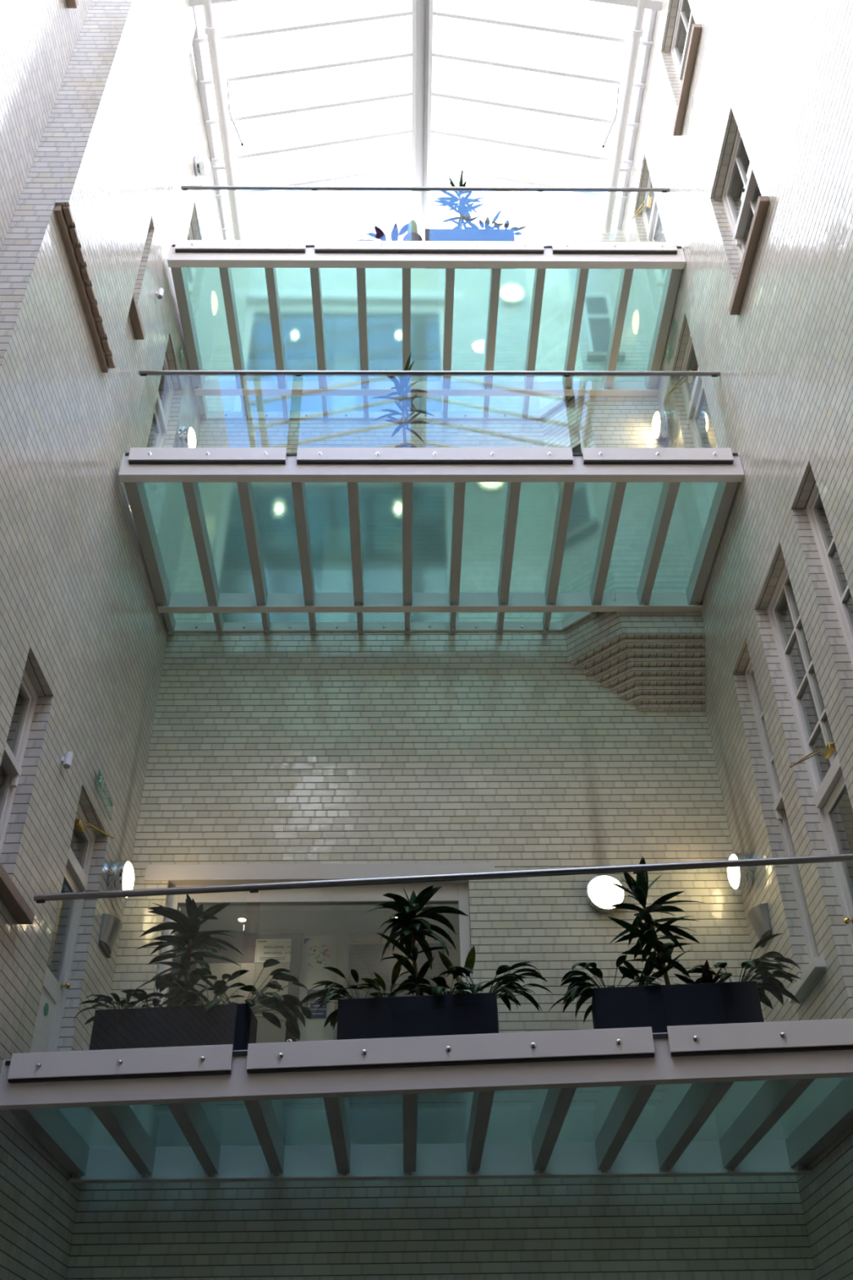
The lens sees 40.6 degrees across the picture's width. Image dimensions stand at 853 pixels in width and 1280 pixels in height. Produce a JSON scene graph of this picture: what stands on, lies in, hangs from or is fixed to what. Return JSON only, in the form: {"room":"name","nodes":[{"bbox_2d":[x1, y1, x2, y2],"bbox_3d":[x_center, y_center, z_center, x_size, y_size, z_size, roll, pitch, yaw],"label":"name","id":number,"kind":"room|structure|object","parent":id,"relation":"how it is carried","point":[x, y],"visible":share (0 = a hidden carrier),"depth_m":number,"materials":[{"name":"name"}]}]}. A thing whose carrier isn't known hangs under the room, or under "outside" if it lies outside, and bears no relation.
{"room":"building atrium","nodes":[
{"label":"building atrium","id":0,"kind":"room"},
{"bbox_2d":[0,0,92,251],"bbox_3d":[-3.383,-5.913,3.643,0.300,17.100,12.600,0,-38,-1],"label":"wall","id":1,"kind":"structure","parent":0,"point":[38,38],"depth_m":9.65,"materials":[{"name":"brick"}]},
{"bbox_2d":[65,0,78,8],"bbox_3d":[-3.424,-7.007,10.912,0.290,1.865,1.170,0,-38,-1],"label":"window","id":2,"kind":"structure","parent":1,"relation":"in","point":[70,3],"depth_m":10.78,"materials":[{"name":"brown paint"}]},
{"bbox_2d":[0,0,121,368],"bbox_3d":[-3.162,-2.147,8.509,0.299,17.100,0.300,0,-38,-1],"label":"wall","id":3,"kind":"structure","parent":0,"point":[21,246],"depth_m":9.75,"materials":[{"name":"brick"}]},
{"bbox_2d":[0,48,224,1279],"bbox_3d":[-3.762,-0.576,10.522,1.588,17.100,5.379,-1,-38,0],"label":"wall","id":4,"kind":"structure","parent":0,"point":[79,613],"depth_m":9.65,"materials":[{"name":"brick"}]},
{"bbox_2d":[0,669,38,924],"bbox_3d":[-2.997,0.954,8.334,0.300,1.790,1.246,-1,-38,0],"label":"window","id":5,"kind":"structure","parent":4,"relation":"in","point":[12,760],"depth_m":8.49,"materials":[{"name":"white paint"}]},
{"bbox_2d":[61,751,73,768],"bbox_3d":[-2.902,0.970,9.309,0.082,0.132,0.063,0,-38,-1],"label":"sensor","id":6,"kind":"object","parent":4,"relation":"attached to","point":[67,759],"visible":1,"depth_m":9.29,"materials":[{"name":"white plastic"}]},
{"bbox_2d":[29,803,114,1053],"bbox_3d":[-2.954,2.507,9.448,0.361,2.512,0.942,0,-38,-1],"label":"door","id":7,"kind":"structure","parent":4,"relation":"in","point":[46,1036],"depth_m":9.77,"materials":[{"name":"white paint"}]},
{"bbox_2d":[44,1003,48,1016],"bbox_3d":[-3.034,2.949,9.209,0.003,0.100,0.100,-1,-38,0],"label":"sticker","id":8,"kind":"object","parent":7,"relation":"attached to","point":[46,1007],"visible":1,"depth_m":9.20,"materials":[{"name":"green"}]},
{"bbox_2d":[53,204,115,373],"bbox_3d":[-2.964,-3.021,10.074,0.110,0.085,1.661,-1,-38,0],"label":"window sill","id":9,"kind":"structure","parent":4,"relation":"attached to","point":[64,215],"depth_m":9.97,"materials":[{"name":"wood"}]},
{"bbox_2d":[96,770,112,818],"bbox_3d":[-2.895,1.398,10.395,0.008,0.200,0.580,-1,-38,0],"label":"exit sign","id":10,"kind":"object","parent":4,"relation":"attached to","point":[100,780],"visible":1,"depth_m":10.29,"materials":[{"name":"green plastic"}]},
{"bbox_2d":[98,913,122,958],"bbox_3d":[-2.841,2.682,10.428,0.136,0.270,0.400,0,-38,-1],"label":"wall lamp","id":11,"kind":"object","parent":4,"relation":"attached to","point":[111,926],"depth_m":10.35,"materials":[{"name":"grey metal"}]},
{"bbox_2d":[107,860,133,898],"bbox_3d":[-2.818,2.222,10.708,0.186,0.350,0.350,0,-38,-1],"label":"lamp","id":12,"kind":"object","parent":4,"relation":"attached to","point":[121,873],"visible":0.82,"depth_m":10.58,"materials":[{"name":"white glass"}]},
{"bbox_2d":[128,292,145,339],"bbox_3d":[-3.082,-3.985,12.249,0.302,1.755,0.602,0,-38,-1],"label":"window","id":13,"kind":"structure","parent":4,"relation":"in","point":[134,313],"depth_m":11.77,"materials":[{"name":"white paint"}]},
{"bbox_2d":[155,288,164,299],"bbox_3d":[-2.984,-3.868,12.894,0.082,0.132,0.063,0,-38,-1],"label":"sensor","id":14,"kind":"object","parent":4,"relation":"attached to","point":[159,294],"visible":1,"depth_m":12.87,"materials":[{"name":"white plastic"}]},
{"bbox_2d":[152,355,173,447],"bbox_3d":[-3.128,-2.213,13.017,0.145,2.873,0.864,-1,-38,0],"label":"door","id":15,"kind":"structure","parent":4,"relation":"in","point":[162,411],"depth_m":13.64,"materials":[{"name":"white paint"}]},
{"bbox_2d":[179,346,187,383],"bbox_3d":[-2.975,-3.371,14.142,0.008,0.170,0.500,-1,-38,0],"label":"exit sign","id":16,"kind":"object","parent":4,"relation":"attached to","point":[181,351],"visible":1,"depth_m":14.06,"materials":[{"name":"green plastic"}]},
{"bbox_2d":[177,426,195,447],"bbox_3d":[-2.897,-2.414,13.997,0.186,0.350,0.350,0,-38,-1],"label":"lamp","id":17,"kind":"object","parent":4,"relation":"attached to","point":[186,437],"visible":0.72,"depth_m":13.85,"materials":[{"name":"silver metal"}]},
{"bbox_2d":[186,224,193,239],"bbox_3d":[-3.171,-4.727,14.934,0.145,1.990,0.874,-1,-38,0],"label":"door","id":18,"kind":"structure","parent":4,"relation":"in","point":[190,234],"depth_m":15.51,"materials":[{"name":"white paint"}]},
{"bbox_2d":[194,155,210,177],"bbox_3d":[-2.970,-6.290,15.330,0.186,0.260,0.260,0,-38,-1],"label":"lamp","id":19,"kind":"object","parent":4,"relation":"attached to","point":[202,163],"visible":1,"depth_m":15.23,"materials":[{"name":"silver metal"}]},
{"bbox_2d":[55,0,195,367],"bbox_3d":[-3.010,-5.769,12.197,0.110,6.860,1.691,-1,-38,0],"label":"wall","id":20,"kind":"structure","parent":0,"point":[110,183],"depth_m":11.25,"materials":[{"name":"brick"}]},
{"bbox_2d":[296,935,337,1041],"bbox_3d":[-1.050,3.966,11.267,4.135,2.645,0.100,0,-38,-1],"label":"wall","id":21,"kind":"structure","parent":0,"point":[314,1029],"depth_m":11.37,"materials":[{"name":"white paint"}]},
{"bbox_2d":[166,933,302,1043],"bbox_3d":[-2.095,3.942,11.131,1.660,2.344,0.107,0,-38,-1],"label":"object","id":22,"kind":"structure","parent":21,"relation":"in","point":[267,1032],"depth_m":11.59,"materials":[{"name":"grey"}]},
{"bbox_2d":[254,938,291,962],"bbox_3d":[-1.557,3.154,11.718,0.362,0.250,0.006,0,-38,-1],"label":"notice","id":23,"kind":"object","parent":22,"relation":"attached to","point":[279,949],"visible":0.98,"depth_m":11.72,"materials":[{"name":"white paper"}]},
{"bbox_2d":[301,974,330,989],"bbox_3d":[-1.110,3.439,11.606,0.290,0.150,0.004,0,-38,-1],"label":"leaflet","id":24,"kind":"object","parent":21,"relation":"attached to","point":[308,980],"visible":0.79,"depth_m":11.62,"materials":[{"name":"white paper"}]},
{"bbox_2d":[306,990,326,1017],"bbox_3d":[-1.092,3.615,11.466,0.200,0.280,0.010,0,-38,-1],"label":"wall sign","id":25,"kind":"object","parent":21,"relation":"attached to","point":[322,1011],"visible":0.45,"depth_m":11.44,"materials":[{"name":"blue"}]},
{"bbox_2d":[307,997,325,1013],"bbox_3d":[-1.091,3.623,11.455,0.190,0.203,0.001,0,-38,-1],"label":"print","id":26,"kind":"object","parent":25,"relation":"attached to","point":[322,1010],"depth_m":11.44,"materials":[{"name":"white paper"}]},
{"bbox_2d":[302,937,333,971],"bbox_3d":[-1.109,3.209,11.783,0.310,0.350,0.006,0,-38,-1],"label":"poster","id":27,"kind":"object","parent":21,"relation":"attached to","point":[317,953],"visible":1,"depth_m":11.78,"materials":[{"name":"white paper"}]},
{"bbox_2d":[307,946,324,968],"bbox_3d":[-1.121,3.235,11.760,0.177,0.222,0.001,0,-38,-1],"label":"print","id":28,"kind":"object","parent":27,"relation":"attached to","point":[316,955],"depth_m":11.76,"materials":[{"name":"multicoloured paper"}]},
{"bbox_2d":[308,942,329,954],"bbox_3d":[-1.101,3.165,11.814,0.217,0.146,0.002,0,-38,-1],"label":"print","id":29,"kind":"object","parent":27,"relation":"attached to","point":[314,948],"depth_m":11.82,"materials":[{"name":"multicoloured paper"}]},
{"bbox_2d":[313,944,326,964],"bbox_3d":[-1.087,3.210,11.780,0.144,0.222,0.001,0,-38,-1],"label":"print","id":30,"kind":"object","parent":27,"relation":"attached to","point":[319,950],"depth_m":11.78,"materials":[{"name":"multicoloured paper"}]},
{"bbox_2d":[312,945,330,957],"bbox_3d":[-1.072,3.186,11.799,0.189,0.131,0.001,0,-38,-1],"label":"print","id":31,"kind":"object","parent":27,"relation":"attached to","point":[318,951],"depth_m":11.80,"materials":[{"name":"multicoloured paper"}]},
{"bbox_2d":[333,932,460,1039],"bbox_3d":[0.035,3.949,11.187,1.880,2.344,0.065,0,-38,-1],"label":"door","id":32,"kind":"structure","parent":21,"relation":"in","point":[362,953],"depth_m":11.69,"materials":[{"name":"grey"}]},
{"bbox_2d":[176,906,458,935],"bbox_3d":[-1.060,2.834,11.688,4.135,0.060,0.620,0,-38,-1],"label":"ceiling","id":33,"kind":"structure","parent":0,"point":[307,922],"depth_m":11.65,"materials":[{"name":"grey paint"}]},
{"bbox_2d":[236,916,247,921],"bbox_3d":[-1.849,2.803,11.570,0.110,0.014,0.110,0,-38,-1],"label":"recessed light","id":34,"kind":"object","parent":33,"relation":"in","point":[239,918],"visible":1,"depth_m":11.55,"materials":[{"name":"white paint"}]},
{"bbox_2d":[188,0,662,240],"bbox_3d":[0.026,-10.989,11.713,6.100,1.163,16.306,0,-38,-1],"label":"skylight","id":35,"kind":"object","parent":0,"point":[422,12],"depth_m":16.33,"materials":[{"name":"white paint"}]},
{"bbox_2d":[203,0,242,239],"bbox_3d":[-2.824,-9.247,13.150,0.305,0.170,11.427,0,-38,-1],"label":"pipe","id":36,"kind":"object","parent":35,"relation":"attached to","point":[211,29],"visible":0.82,"depth_m":15.74,"materials":[{"name":"white metal"}]},
{"bbox_2d":[226,81,244,146],"bbox_3d":[-2.675,-7.227,15.870,0.119,0.283,0.801,-7,-38,7],"label":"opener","id":37,"kind":"object","parent":35,"relation":"attached to","point":[232,120],"visible":1,"depth_m":15.86,"materials":[{"name":"grey metal"}]},
{"bbox_2d":[601,84,619,147],"bbox_3d":[2.593,-7.241,15.966,0.119,0.283,0.801,7,-38,-10],"label":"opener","id":38,"kind":"object","parent":35,"relation":"attached to","point":[616,113],"visible":1,"depth_m":15.95,"materials":[{"name":"grey metal"}]},
{"bbox_2d":[602,0,644,232],"bbox_3d":[2.830,-9.261,13.254,0.305,0.170,11.427,0,-38,-1],"label":"pipe","id":39,"kind":"object","parent":35,"relation":"attached to","point":[637,30],"visible":0.88,"depth_m":15.79,"materials":[{"name":"white metal"}]},
{"bbox_2d":[66,419,816,1279],"bbox_3d":[0.041,0.955,12.581,6.600,17.100,0.300,0,-38,-1],"label":"wall","id":40,"kind":"structure","parent":0,"point":[274,747],"depth_m":11.58,"materials":[{"name":"tile"}]},
{"bbox_2d":[144,862,494,1007],"bbox_3d":[-1.028,3.362,10.689,3.430,2.690,0.310,0,-38,-1],"label":"door frame","id":41,"kind":"structure","parent":40,"relation":"in","point":[455,895],"depth_m":11.32,"materials":[{"name":"white paint"}]},
{"bbox_2d":[0,1032,852,1183],"bbox_3d":[0.128,3.518,8.499,6.001,0.300,3.012,0,-38,-1],"label":"bridge","id":42,"kind":"object","parent":40,"relation":"attached to","point":[662,1115],"visible":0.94,"depth_m":8.72,"materials":[{"name":"white metal"}]},
{"bbox_2d":[88,1003,257,1050],"bbox_3d":[-1.790,2.866,8.181,1.100,0.420,0.350,-4,-38,3],"label":"planter box","id":43,"kind":"object","parent":42,"relation":"on","point":[236,1024],"visible":0.45,"depth_m":8.08,"materials":[{"name":"black"}]},
{"bbox_2d":[72,991,168,1025],"bbox_3d":[-2.224,2.671,8.354,0.595,0.323,0.657,-16,-40,19],"label":"leafy plant","id":44,"kind":"object","parent":43,"relation":"in","point":[125,1002],"visible":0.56,"depth_m":8.31,"materials":[{"name":"green plant"}]},
{"bbox_2d":[120,975,183,1007],"bbox_3d":[-1.949,2.639,8.395,0.473,0.293,0.554,-29,-46,32],"label":"leafy plant","id":45,"kind":"object","parent":43,"relation":"on","point":[161,980],"visible":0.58,"depth_m":8.37,"materials":[{"name":"green plant"}]},
{"bbox_2d":[133,893,246,1005],"bbox_3d":[-1.766,2.386,8.599,0.853,0.912,0.792,0,-38,-1],"label":"dracaena","id":46,"kind":"object","parent":43,"relation":"on","point":[189,926],"visible":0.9,"depth_m":8.62,"materials":[{"name":"green plant"}]},
{"bbox_2d":[160,967,257,1005],"bbox_3d":[-1.588,2.559,8.326,0.676,0.302,0.586,0,-38,-1],"label":"leafy plant","id":47,"kind":"object","parent":43,"relation":"on","point":[220,985],"visible":0.73,"depth_m":8.30,"materials":[{"name":"green plant"}]},
{"bbox_2d":[180,958,311,1039],"bbox_3d":[-1.306,2.648,8.384,0.937,0.428,0.691,0,-38,-1],"label":"leafy plant","id":48,"kind":"object","parent":43,"relation":"in","point":[286,1004],"visible":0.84,"depth_m":8.34,"materials":[{"name":"green plant"}]},
{"bbox_2d":[337,992,498,1039],"bbox_3d":[-0.051,2.759,8.080,1.110,0.420,0.350,-4,-38,3],"label":"planter box","id":49,"kind":"object","parent":42,"relation":"on","point":[461,1014],"visible":0.48,"depth_m":7.98,"materials":[{"name":"black"}]},
{"bbox_2d":[298,966,395,1029],"bbox_3d":[-0.546,2.596,8.293,0.680,0.337,0.720,-17,-40,19],"label":"leafy plant","id":50,"kind":"object","parent":49,"relation":"in","point":[326,994],"visible":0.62,"depth_m":8.21,"materials":[{"name":"green plant"}]},
{"bbox_2d":[345,956,437,997],"bbox_3d":[-0.281,2.495,8.275,0.576,0.308,0.681,-27,-45,29],"label":"leafy plant","id":51,"kind":"object","parent":49,"relation":"on","point":[397,968],"visible":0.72,"depth_m":8.23,"materials":[{"name":"green plant"}]},
{"bbox_2d":[365,881,467,996],"bbox_3d":[-0.072,2.231,8.485,0.778,0.974,0.734,0,-38,-1],"label":"dracaena","id":52,"kind":"object","parent":49,"relation":"on","point":[412,929],"visible":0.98,"depth_m":8.54,"materials":[{"name":"green plant"}]},
{"bbox_2d":[396,967,483,995],"bbox_3d":[0.103,2.574,8.327,0.613,0.241,0.650,-11,-39,13],"label":"leafy plant","id":53,"kind":"object","parent":49,"relation":"in","point":[441,982],"visible":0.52,"depth_m":8.23,"materials":[{"name":"green plant"}]},
{"bbox_2d":[430,945,502,994],"bbox_3d":[0.293,2.450,8.288,0.510,0.376,0.417,9,-39,-13],"label":"leafy plant","id":54,"kind":"object","parent":49,"relation":"on","point":[470,959],"visible":0.64,"depth_m":8.25,"materials":[{"name":"green plant"}]},
{"bbox_2d":[435,961,552,1011],"bbox_3d":[0.468,2.476,8.219,0.822,0.429,0.701,0,-38,-1],"label":"leafy plant","id":55,"kind":"object","parent":49,"relation":"in","point":[508,980],"visible":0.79,"depth_m":8.14,"materials":[{"name":"green plant"}]},
{"bbox_2d":[4,853,852,1083],"bbox_3d":[0.127,2.224,7.921,6.028,1.354,0.073,-4,-38,3],"label":"glass balustrade","id":56,"kind":"object","parent":42,"relation":"attached to","point":[833,1034],"visible":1,"depth_m":7.59,"materials":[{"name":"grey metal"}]},
{"bbox_2d":[591,981,764,1033],"bbox_3d":[1.728,2.650,7.978,1.120,0.420,0.350,-4,-38,3],"label":"planter box","id":57,"kind":"object","parent":42,"relation":"on","point":[723,1002],"visible":0.43,"depth_m":7.88,"materials":[{"name":"black"}]},
{"bbox_2d":[548,955,663,1022],"bbox_3d":[1.301,2.455,8.156,0.888,0.357,0.605,0,-38,-1],"label":"leafy plant","id":58,"kind":"object","parent":57,"relation":"in","point":[585,993],"visible":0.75,"depth_m":8.13,"materials":[{"name":"green plant"}]},
{"bbox_2d":[617,949,672,986],"bbox_3d":[1.544,2.426,8.237,0.434,0.319,0.562,0,-38,-1],"label":"leafy plant","id":59,"kind":"object","parent":57,"relation":"in","point":[648,967],"visible":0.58,"depth_m":8.11,"materials":[{"name":"green plant"}]},
{"bbox_2d":[608,856,702,986],"bbox_3d":[1.681,2.104,8.409,0.750,1.036,0.700,0,-38,-1],"label":"dracaena","id":60,"kind":"object","parent":57,"relation":"in","point":[646,935],"visible":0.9,"depth_m":8.38,"materials":[{"name":"green plant"}]},
{"bbox_2d":[673,960,732,984],"bbox_3d":[1.912,2.398,8.105,0.413,0.192,0.354,21,-43,-26],"label":"bromeliad","id":61,"kind":"object","parent":57,"relation":"on","point":[707,977],"visible":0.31,"depth_m":8.04,"materials":[{"name":"green plant"}]},
{"bbox_2d":[682,933,800,1008],"bbox_3d":[2.179,2.402,8.178,0.836,0.444,0.783,0,-38,-1],"label":"leafy plant","id":62,"kind":"object","parent":57,"relation":"in","point":[771,984],"visible":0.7,"depth_m":8.07,"materials":[{"name":"green plant"}]},
{"bbox_2d":[167,244,686,420],"bbox_3d":[-0.004,-3.719,14.410,5.992,0.300,2.533,0,-38,-1],"label":"bridge","id":63,"kind":"object","parent":40,"relation":"attached to","point":[309,310],"visible":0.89,"depth_m":14.31,"materials":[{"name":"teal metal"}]},
{"bbox_2d":[356,222,408,240],"bbox_3d":[-0.441,-4.714,14.044,0.925,0.865,0.751,27,-46,-32],"label":"leafy plant","id":64,"kind":"object","parent":63,"relation":"on","point":[380,234],"visible":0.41,"depth_m":13.74,"materials":[{"name":"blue plant"}]},
{"bbox_2d":[402,219,422,240],"bbox_3d":[-0.168,-4.808,13.876,0.240,0.800,0.240,0,-38,-1],"label":"potted cactus","id":65,"kind":"object","parent":63,"relation":"on","point":[412,234],"visible":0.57,"depth_m":13.80,"materials":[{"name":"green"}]},
{"bbox_2d":[402,231,422,240],"bbox_3d":[-0.165,-4.642,13.748,0.240,0.380,0.240,0,-38,-1],"label":"pot","id":66,"kind":"object","parent":65,"relation":"attached to","point":[412,236],"depth_m":13.75,"materials":[{"name":"grey ceramic"}]},
{"bbox_2d":[172,185,681,254],"bbox_3d":[0.003,-5.043,13.793,6.000,1.354,0.073,0,-38,-1],"label":"glass balustrade","id":67,"kind":"object","parent":63,"relation":"attached to","point":[180,246],"visible":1,"depth_m":13.43,"materials":[{"name":"grey metal"}]},
{"bbox_2d":[424,228,515,240],"bbox_3d":[0.519,-4.686,13.819,1.070,0.520,0.200,0,-38,-1],"label":"planter box","id":68,"kind":"object","parent":63,"relation":"on","point":[431,234],"visible":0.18,"depth_m":13.82,"materials":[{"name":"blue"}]},
{"bbox_2d":[432,168,486,228],"bbox_3d":[0.403,-5.429,14.455,0.672,1.517,0.505,0,-38,-1],"label":"dracaena","id":69,"kind":"object","parent":68,"relation":"on","point":[464,211],"visible":0.88,"depth_m":14.35,"materials":[{"name":"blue plant"}]},
{"bbox_2d":[465,210,503,229],"bbox_3d":[0.763,-4.982,14.071,0.591,0.333,0.433,0,-38,-1],"label":"leafy plant","id":70,"kind":"object","parent":68,"relation":"on","point":[473,225],"visible":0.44,"depth_m":13.97,"materials":[{"name":"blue plant"}]},
{"bbox_2d":[484,219,527,235],"bbox_3d":[0.941,-4.957,14.041,0.520,0.253,0.405,14,-40,-19],"label":"leafy plant","id":71,"kind":"object","parent":68,"relation":"on","point":[506,225],"visible":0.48,"depth_m":13.97,"materials":[{"name":"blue plant"}]},
{"bbox_2d":[118,453,744,634],"bbox_3d":[0.044,-0.897,12.169,5.992,0.300,2.619,0,-38,-1],"label":"bridge","id":72,"kind":"object","parent":40,"relation":"attached to","point":[291,546],"visible":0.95,"depth_m":12.12,"materials":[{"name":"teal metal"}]},
{"bbox_2d":[395,442,417,447],"bbox_3d":[-0.207,-1.757,11.554,0.273,0.340,0.273,0,-38,-1],"label":"plant pot","id":73,"kind":"object","parent":72,"relation":"on","point":[404,444],"visible":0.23,"depth_m":11.54,"materials":[{"name":"grey"}]},
{"bbox_2d":[372,352,434,443],"bbox_3d":[-0.246,-2.434,12.046,0.674,1.375,0.579,0,-38,-1],"label":"dracaena","id":74,"kind":"object","parent":73,"relation":"in","point":[406,402],"visible":0.96,"depth_m":12.06,"materials":[{"name":"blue plant"}]},
{"bbox_2d":[124,369,737,464],"bbox_3d":[0.052,-2.248,11.518,6.000,1.354,0.073,0,-38,-1],"label":"glass balustrade","id":75,"kind":"object","parent":72,"relation":"attached to","point":[137,455],"visible":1,"depth_m":11.16,"materials":[{"name":"grey metal"}]},
{"bbox_2d":[586,875,625,913],"bbox_3d":[1.736,2.450,11.167,0.370,0.370,0.146,0,-38,-1],"label":"lamp","id":76,"kind":"object","parent":40,"relation":"attached to","point":[602,894],"visible":0.92,"depth_m":11.11,"materials":[{"name":"white glass"}]},
{"bbox_2d":[576,639,705,669],"bbox_3d":[2.361,0.153,12.754,1.351,0.081,0.470,0,-38,-1],"label":"trim","id":77,"kind":"structure","parent":40,"relation":"attached to","point":[624,644],"depth_m":12.59,"materials":[{"name":"brick"}]},
{"bbox_2d":[585,648,706,675],"bbox_3d":[2.405,0.235,12.729,1.265,0.081,0.408,0,-38,-1],"label":"trim","id":78,"kind":"structure","parent":40,"relation":"attached to","point":[628,653],"depth_m":12.58,"materials":[{"name":"brick"}]},
{"bbox_2d":[593,657,706,680],"bbox_3d":[2.448,0.318,12.705,1.179,0.081,0.346,0,-38,-1],"label":"corbel","id":79,"kind":"object","parent":40,"relation":"attached to","point":[628,663],"depth_m":12.58,"materials":[{"name":"brick"}]},
{"bbox_2d":[601,666,706,687],"bbox_3d":[2.492,0.401,12.681,1.093,0.081,0.285,0,-38,-1],"label":"corbel","id":80,"kind":"object","parent":40,"relation":"attached to","point":[633,672],"depth_m":12.58,"materials":[{"name":"brick"}]},
{"bbox_2d":[610,675,706,693],"bbox_3d":[2.536,0.484,12.656,1.007,0.081,0.223,0,-38,-1],"label":"corbel","id":81,"kind":"object","parent":40,"relation":"attached to","point":[633,682],"depth_m":12.58,"materials":[{"name":"brick"}]},
{"bbox_2d":[618,685,706,698],"bbox_3d":[2.579,0.567,12.632,0.921,0.081,0.161,0,-38,-1],"label":"corbel","id":82,"kind":"object","parent":40,"relation":"attached to","point":[637,691],"depth_m":12.57,"materials":[{"name":"brick"}]},
{"bbox_2d":[627,694,706,705],"bbox_3d":[2.623,0.650,12.607,0.835,0.081,0.099,0,-38,-1],"label":"corbel","id":83,"kind":"object","parent":40,"relation":"attached to","point":[640,700],"depth_m":12.57,"materials":[{"name":"brick"}]},
{"bbox_2d":[635,704,706,711],"bbox_3d":[2.666,0.733,12.583,0.750,0.081,0.037,0,-38,-1],"label":"corbel","id":84,"kind":"object","parent":40,"relation":"attached to","point":[642,707],"depth_m":12.56,"materials":[{"name":"brick"}]},
{"bbox_2d":[541,232,706,663],"bbox_3d":[2.266,-2.902,15.081,1.440,7.600,0.532,0,-38,-1],"label":"wall","id":85,"kind":"structure","parent":0,"point":[602,421],"depth_m":14.49,"materials":[{"name":"tile"}]},
{"bbox_2d":[568,438,585,453],"bbox_3d":[1.783,-1.837,14.216,0.620,1.530,0.099,-31,-47,33],"label":"window","id":86,"kind":"structure","parent":85,"relation":"in","point":[577,447],"depth_m":14.56,"materials":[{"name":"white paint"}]},
{"bbox_2d":[621,0,852,1279],"bbox_3d":[3.303,-4.376,5.772,0.300,17.100,17.677,0,-38,-1],"label":"wall","id":87,"kind":"structure","parent":0,"point":[780,73],"depth_m":10.25,"materials":[{"name":"tile"}]},
{"bbox_2d":[630,173,660,241],"bbox_3d":[3.018,-5.207,15.183,0.340,2.890,0.921,0,-38,-1],"label":"door","id":88,"kind":"structure","parent":87,"relation":"in","point":[651,221],"depth_m":15.80,"materials":[{"name":"white paint"}]},
{"bbox_2d":[652,410,671,439],"bbox_3d":[2.907,-2.674,14.344,0.186,0.350,0.350,0,-38,-1],"label":"lamp","id":89,"kind":"object","parent":87,"relation":"attached to","point":[661,422],"visible":1,"depth_m":14.21,"materials":[{"name":"silver metal"}]},
{"bbox_2d":[666,320,676,362],"bbox_3d":[2.970,-3.635,14.002,0.008,0.180,0.600,0,-38,-1],"label":"exit sign","id":90,"kind":"object","parent":87,"relation":"attached to","point":[668,348],"visible":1,"depth_m":14.12,"materials":[{"name":"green plastic"}]},
{"bbox_2d":[670,0,702,135],"bbox_3d":[3.055,-7.068,13.709,0.290,1.855,1.248,0,-38,-1],"label":"window","id":91,"kind":"structure","parent":87,"relation":"in","point":[684,68],"depth_m":13.52,"materials":[{"name":"white paint"}]},
{"bbox_2d":[666,333,718,448],"bbox_3d":[3.066,-2.380,12.953,0.340,2.893,0.981,0,-38,-1],"label":"door","id":92,"kind":"structure","parent":87,"relation":"in","point":[694,399],"depth_m":13.55,"materials":[{"name":"white paint"}]},
{"bbox_2d":[727,853,754,890],"bbox_3d":[2.981,2.210,11.015,0.186,0.350,0.350,0,-38,-1],"label":"lamp","id":93,"kind":"object","parent":87,"relation":"attached to","point":[740,878],"visible":0.84,"depth_m":10.88,"materials":[{"name":"white glass"}]},
{"bbox_2d":[721,128,769,315],"bbox_3d":[3.105,-4.288,11.367,0.290,1.870,1.223,0,-38,-1],"label":"window","id":94,"kind":"structure","parent":87,"relation":"in","point":[739,224],"depth_m":11.35,"materials":[{"name":"white paint"}]},
{"bbox_2d":[747,902,772,947],"bbox_3d":[3.019,2.606,10.506,0.130,0.270,0.400,0,-38,-1],"label":"wall lamp","id":95,"kind":"object","parent":87,"relation":"attached to","point":[758,916],"depth_m":10.43,"materials":[{"name":"grey metal"}]},
{"bbox_2d":[744,658,826,1003],"bbox_3d":[3.140,1.467,10.300,0.290,3.325,0.779,0,-38,-1],"label":"window","id":96,"kind":"structure","parent":87,"relation":"in","point":[816,966],"depth_m":10.23,"materials":[{"name":"white paint"}]},
{"bbox_2d":[766,563,852,951],"bbox_3d":[3.145,1.096,9.150,0.340,4.217,0.929,0,-38,-1],"label":"window","id":97,"kind":"structure","parent":87,"relation":"in","point":[828,791],"depth_m":9.64,"materials":[{"name":"white paint"}]},
{"bbox_2d":[805,482,852,666],"bbox_3d":[3.169,0.052,8.520,0.290,3.380,0.773,0,-38,-1],"label":"window","id":98,"kind":"structure","parent":87,"relation":"in","point":[826,550],"depth_m":9.24,"materials":[{"name":"white paint"}]},
{"bbox_2d":[658,157,852,853],"bbox_3d":[3.981,-2.301,11.368,1.250,12.582,3.815,0,-38,-1],"label":"wall","id":99,"kind":"structure","parent":0,"point":[845,807],"depth_m":10.66,"materials":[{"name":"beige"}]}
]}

